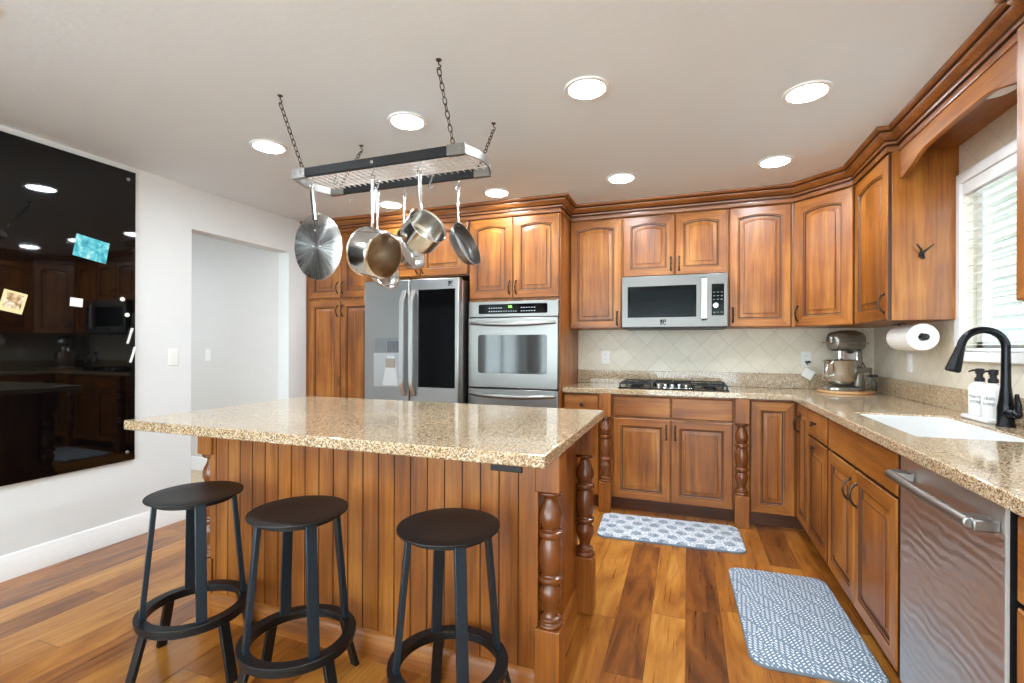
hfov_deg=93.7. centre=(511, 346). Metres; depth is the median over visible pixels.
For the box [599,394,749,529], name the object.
base cabinet
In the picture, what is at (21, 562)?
baseboard
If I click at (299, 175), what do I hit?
pot rack
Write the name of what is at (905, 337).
paper towel roll
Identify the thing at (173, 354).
light switch
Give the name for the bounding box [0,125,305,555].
wall
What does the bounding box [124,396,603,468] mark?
island countertop
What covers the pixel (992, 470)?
countertop
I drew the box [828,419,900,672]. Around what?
base cabinet
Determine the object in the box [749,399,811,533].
base cabinet
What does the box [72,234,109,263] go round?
print
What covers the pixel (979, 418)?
soap tray
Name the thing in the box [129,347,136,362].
marker pen
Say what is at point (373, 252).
saucepan
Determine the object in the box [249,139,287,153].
recessed light
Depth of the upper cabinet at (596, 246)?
3.87 m
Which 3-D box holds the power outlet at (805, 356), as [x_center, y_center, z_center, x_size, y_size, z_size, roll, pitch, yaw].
[2.243,0.100,3.660,0.072,0.116,0.009,0,0,20]
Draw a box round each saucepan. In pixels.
[346,175,401,278]
[400,170,445,253]
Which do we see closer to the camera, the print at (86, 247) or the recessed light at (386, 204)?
the print at (86, 247)
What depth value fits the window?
2.32 m
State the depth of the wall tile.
3.89 m
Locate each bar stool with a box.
[125,481,253,682]
[235,495,359,682]
[386,508,510,682]
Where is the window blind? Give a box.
[963,153,1023,352]
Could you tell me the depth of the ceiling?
2.09 m
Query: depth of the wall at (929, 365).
2.38 m
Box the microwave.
[622,272,727,330]
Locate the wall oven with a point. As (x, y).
(513, 346)
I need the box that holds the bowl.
[822,360,858,384]
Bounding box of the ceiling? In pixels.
[0,0,998,221]
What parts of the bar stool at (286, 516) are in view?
leg, leg, leg, leg, seat, leg, leg, leg, leg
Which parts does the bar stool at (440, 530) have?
leg, leg, leg, seat, leg, leg, leg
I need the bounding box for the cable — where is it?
[863,363,877,390]
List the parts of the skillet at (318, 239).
handle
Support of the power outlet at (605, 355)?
attached to the wall tile
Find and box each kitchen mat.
[597,513,746,553]
[728,568,889,682]
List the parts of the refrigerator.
dispenser panel, door, handle, handle, door, glass panel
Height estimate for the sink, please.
0.248 m
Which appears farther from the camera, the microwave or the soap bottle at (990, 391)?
the microwave
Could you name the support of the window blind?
attached to the window
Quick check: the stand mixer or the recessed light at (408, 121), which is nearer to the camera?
the recessed light at (408, 121)
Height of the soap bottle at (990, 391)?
0.204 m
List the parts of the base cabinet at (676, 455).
post, drawer, door, handle, drawer, door, post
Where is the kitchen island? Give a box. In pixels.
[197,425,595,682]
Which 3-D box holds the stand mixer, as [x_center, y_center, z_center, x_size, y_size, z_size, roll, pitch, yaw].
[2.304,0.097,3.346,0.385,0.420,0.220,0,0,-24]
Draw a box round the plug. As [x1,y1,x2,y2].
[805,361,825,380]
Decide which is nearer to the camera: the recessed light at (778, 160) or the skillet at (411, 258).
the skillet at (411, 258)
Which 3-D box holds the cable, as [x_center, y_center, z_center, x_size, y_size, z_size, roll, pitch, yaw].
[2.533,0.216,3.402,0.090,0.209,0.038,0,0,20]
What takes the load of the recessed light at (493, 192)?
in the ceiling
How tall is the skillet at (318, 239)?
0.460 m
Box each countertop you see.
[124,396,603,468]
[562,369,1023,517]
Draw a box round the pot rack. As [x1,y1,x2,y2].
[277,58,495,196]
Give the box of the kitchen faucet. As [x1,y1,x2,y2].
[944,326,1022,427]
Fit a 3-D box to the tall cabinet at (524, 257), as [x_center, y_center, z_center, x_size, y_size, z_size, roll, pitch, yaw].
[0.111,0.102,4.077,0.766,2.267,0.700,0,0,20]
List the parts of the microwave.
handle, control panel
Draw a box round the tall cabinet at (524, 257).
[469,212,577,407]
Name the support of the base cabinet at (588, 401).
on the floor
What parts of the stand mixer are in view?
bowl handle, bowl arm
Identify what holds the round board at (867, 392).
on the countertop at (992, 470)
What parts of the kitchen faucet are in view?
spout, lever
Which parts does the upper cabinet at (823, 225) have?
handle, door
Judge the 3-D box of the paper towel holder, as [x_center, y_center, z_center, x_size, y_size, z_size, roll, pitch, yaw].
[2.195,-0.080,2.644,0.040,0.100,0.380,0,0,20]
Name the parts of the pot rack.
chain, chain, chain, chain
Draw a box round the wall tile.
[578,328,873,374]
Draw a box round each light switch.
[168,349,178,365]
[205,349,210,360]
[907,354,912,372]
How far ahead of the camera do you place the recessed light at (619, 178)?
3.23 m
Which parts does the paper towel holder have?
knob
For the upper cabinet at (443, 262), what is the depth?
4.00 m
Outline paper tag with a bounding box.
[801,368,814,379]
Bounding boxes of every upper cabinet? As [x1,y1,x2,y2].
[379,220,469,281]
[570,217,624,329]
[623,208,727,276]
[726,203,791,328]
[783,184,906,328]
[855,146,958,324]
[1016,24,1023,301]
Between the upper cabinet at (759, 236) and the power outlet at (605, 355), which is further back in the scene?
the power outlet at (605, 355)
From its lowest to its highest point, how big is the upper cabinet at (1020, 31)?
0.884 m
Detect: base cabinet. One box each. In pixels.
[564,392,599,505]
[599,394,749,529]
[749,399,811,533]
[808,409,831,562]
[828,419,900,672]
[1017,516,1023,682]
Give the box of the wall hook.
[916,244,933,258]
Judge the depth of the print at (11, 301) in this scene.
2.53 m
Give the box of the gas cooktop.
[618,379,728,390]
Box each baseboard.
[0,509,185,582]
[191,456,206,470]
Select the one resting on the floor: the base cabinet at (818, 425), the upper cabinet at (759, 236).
the base cabinet at (818, 425)
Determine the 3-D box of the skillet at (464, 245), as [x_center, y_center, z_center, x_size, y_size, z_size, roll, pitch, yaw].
[-0.228,-0.586,2.337,0.118,0.388,0.229,0,0,27]
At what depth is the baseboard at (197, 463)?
4.73 m
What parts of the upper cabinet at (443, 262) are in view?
door, door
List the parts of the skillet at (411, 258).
handle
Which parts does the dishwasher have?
handle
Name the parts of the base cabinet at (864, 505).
door, handle, handle, drawer, door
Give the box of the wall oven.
[468,300,558,407]
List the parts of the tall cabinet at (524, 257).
door, door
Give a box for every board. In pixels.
[0,131,135,486]
[816,388,875,394]
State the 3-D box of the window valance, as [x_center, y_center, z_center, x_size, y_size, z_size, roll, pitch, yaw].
[1.959,-0.949,1.971,0.248,0.152,1.045,0,0,20]
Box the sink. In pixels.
[860,414,1023,441]
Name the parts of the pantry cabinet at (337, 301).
filler strip, door, door, door, door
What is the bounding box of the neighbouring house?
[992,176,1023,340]
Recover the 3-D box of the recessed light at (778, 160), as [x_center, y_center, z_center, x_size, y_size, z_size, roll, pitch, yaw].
[1.617,-1.130,2.951,0.198,0.014,0.198,0,0,20]
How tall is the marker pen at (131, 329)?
0.102 m
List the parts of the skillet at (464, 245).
handle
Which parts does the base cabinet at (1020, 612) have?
door, drawer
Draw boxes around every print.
[0,289,27,314]
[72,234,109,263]
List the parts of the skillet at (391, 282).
handle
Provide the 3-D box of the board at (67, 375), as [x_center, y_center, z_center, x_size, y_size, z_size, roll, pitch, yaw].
[-2.846,-0.194,1.954,0.026,1.842,2.425,0,0,20]
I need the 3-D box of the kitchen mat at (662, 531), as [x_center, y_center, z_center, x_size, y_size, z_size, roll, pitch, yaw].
[1.040,1.228,3.196,0.900,0.018,0.455,0,0,17]
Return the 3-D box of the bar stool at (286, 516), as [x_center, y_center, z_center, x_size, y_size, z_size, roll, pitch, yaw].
[-0.745,0.902,1.675,0.383,0.665,0.383,0,0,-9]
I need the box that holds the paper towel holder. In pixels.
[892,323,929,339]
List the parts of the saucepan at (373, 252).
handle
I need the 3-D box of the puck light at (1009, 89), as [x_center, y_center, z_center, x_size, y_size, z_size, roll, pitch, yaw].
[1.894,-1.000,1.877,0.124,0.020,0.124,0,0,20]
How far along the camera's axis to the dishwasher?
1.31 m
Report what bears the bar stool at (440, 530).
on the floor
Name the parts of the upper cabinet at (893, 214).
door, handle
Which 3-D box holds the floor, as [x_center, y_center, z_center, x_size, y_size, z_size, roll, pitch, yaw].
[-2.090,1.278,1.302,7.590,0.100,7.620,0,0,20]
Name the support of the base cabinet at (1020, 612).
on the floor
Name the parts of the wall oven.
handle, handle, display glass, door, door, control panel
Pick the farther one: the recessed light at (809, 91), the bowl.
the bowl
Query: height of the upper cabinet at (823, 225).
0.888 m
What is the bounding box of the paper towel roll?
[886,324,939,349]
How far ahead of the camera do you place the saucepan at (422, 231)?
2.11 m
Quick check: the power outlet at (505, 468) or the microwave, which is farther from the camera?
the microwave
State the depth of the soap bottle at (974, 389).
2.11 m
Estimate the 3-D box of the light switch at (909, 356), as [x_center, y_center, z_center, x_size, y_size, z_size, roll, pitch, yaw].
[2.438,0.103,2.943,0.009,0.116,0.072,0,0,20]
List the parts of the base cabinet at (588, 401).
drawer, door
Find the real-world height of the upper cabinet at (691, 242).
0.491 m
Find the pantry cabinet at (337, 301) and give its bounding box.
[306,231,373,398]
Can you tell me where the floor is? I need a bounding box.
[0,470,901,682]
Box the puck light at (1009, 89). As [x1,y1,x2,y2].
[987,84,1016,98]
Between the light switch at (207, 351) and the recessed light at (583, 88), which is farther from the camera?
the light switch at (207, 351)
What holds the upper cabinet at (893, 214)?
attached to the wall at (929, 365)
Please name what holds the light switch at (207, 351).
attached to the wall at (235, 289)
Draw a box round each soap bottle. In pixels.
[968,368,986,414]
[981,369,999,418]
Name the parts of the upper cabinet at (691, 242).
door, door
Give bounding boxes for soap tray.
[961,413,995,423]
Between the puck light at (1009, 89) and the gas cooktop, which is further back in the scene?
the gas cooktop
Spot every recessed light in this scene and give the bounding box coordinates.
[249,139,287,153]
[379,201,402,208]
[387,111,426,130]
[483,188,509,196]
[564,76,609,100]
[607,173,635,183]
[757,155,793,167]
[782,80,832,103]
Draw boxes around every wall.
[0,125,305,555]
[191,233,278,456]
[874,104,1023,397]
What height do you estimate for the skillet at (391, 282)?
0.497 m
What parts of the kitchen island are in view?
post, baseboard, post, baseboard, post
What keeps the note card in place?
attached to the board at (67, 375)
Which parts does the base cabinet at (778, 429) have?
door, handle, door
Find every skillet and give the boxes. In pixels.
[294,183,341,279]
[371,190,398,288]
[395,193,424,268]
[449,187,480,264]
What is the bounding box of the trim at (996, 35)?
[300,0,1023,232]
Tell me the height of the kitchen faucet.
0.402 m
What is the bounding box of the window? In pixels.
[954,138,1023,363]
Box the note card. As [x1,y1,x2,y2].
[70,297,82,306]
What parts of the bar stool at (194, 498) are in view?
leg, leg, leg, leg, seat, leg, leg, leg, leg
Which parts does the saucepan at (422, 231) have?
handle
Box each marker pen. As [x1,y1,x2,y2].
[126,328,133,343]
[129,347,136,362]
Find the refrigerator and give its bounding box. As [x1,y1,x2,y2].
[364,277,469,403]
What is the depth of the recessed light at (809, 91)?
2.13 m
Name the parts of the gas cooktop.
control plate, glass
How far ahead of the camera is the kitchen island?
1.89 m
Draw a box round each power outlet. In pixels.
[491,464,521,472]
[601,351,609,363]
[801,352,811,366]
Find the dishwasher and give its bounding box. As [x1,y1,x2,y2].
[885,456,1023,682]
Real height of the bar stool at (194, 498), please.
0.665 m
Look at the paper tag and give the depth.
3.62 m
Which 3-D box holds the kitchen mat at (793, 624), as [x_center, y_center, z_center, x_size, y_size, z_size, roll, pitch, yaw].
[1.287,1.229,2.196,0.470,0.018,0.870,0,0,18]
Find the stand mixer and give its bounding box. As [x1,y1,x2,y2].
[822,330,871,391]
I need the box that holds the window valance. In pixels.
[900,43,1016,178]
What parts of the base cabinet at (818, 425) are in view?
drawer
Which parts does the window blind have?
ladder cord, rail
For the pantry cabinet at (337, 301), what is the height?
2.266 m
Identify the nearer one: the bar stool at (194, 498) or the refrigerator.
the bar stool at (194, 498)
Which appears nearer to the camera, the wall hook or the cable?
the wall hook

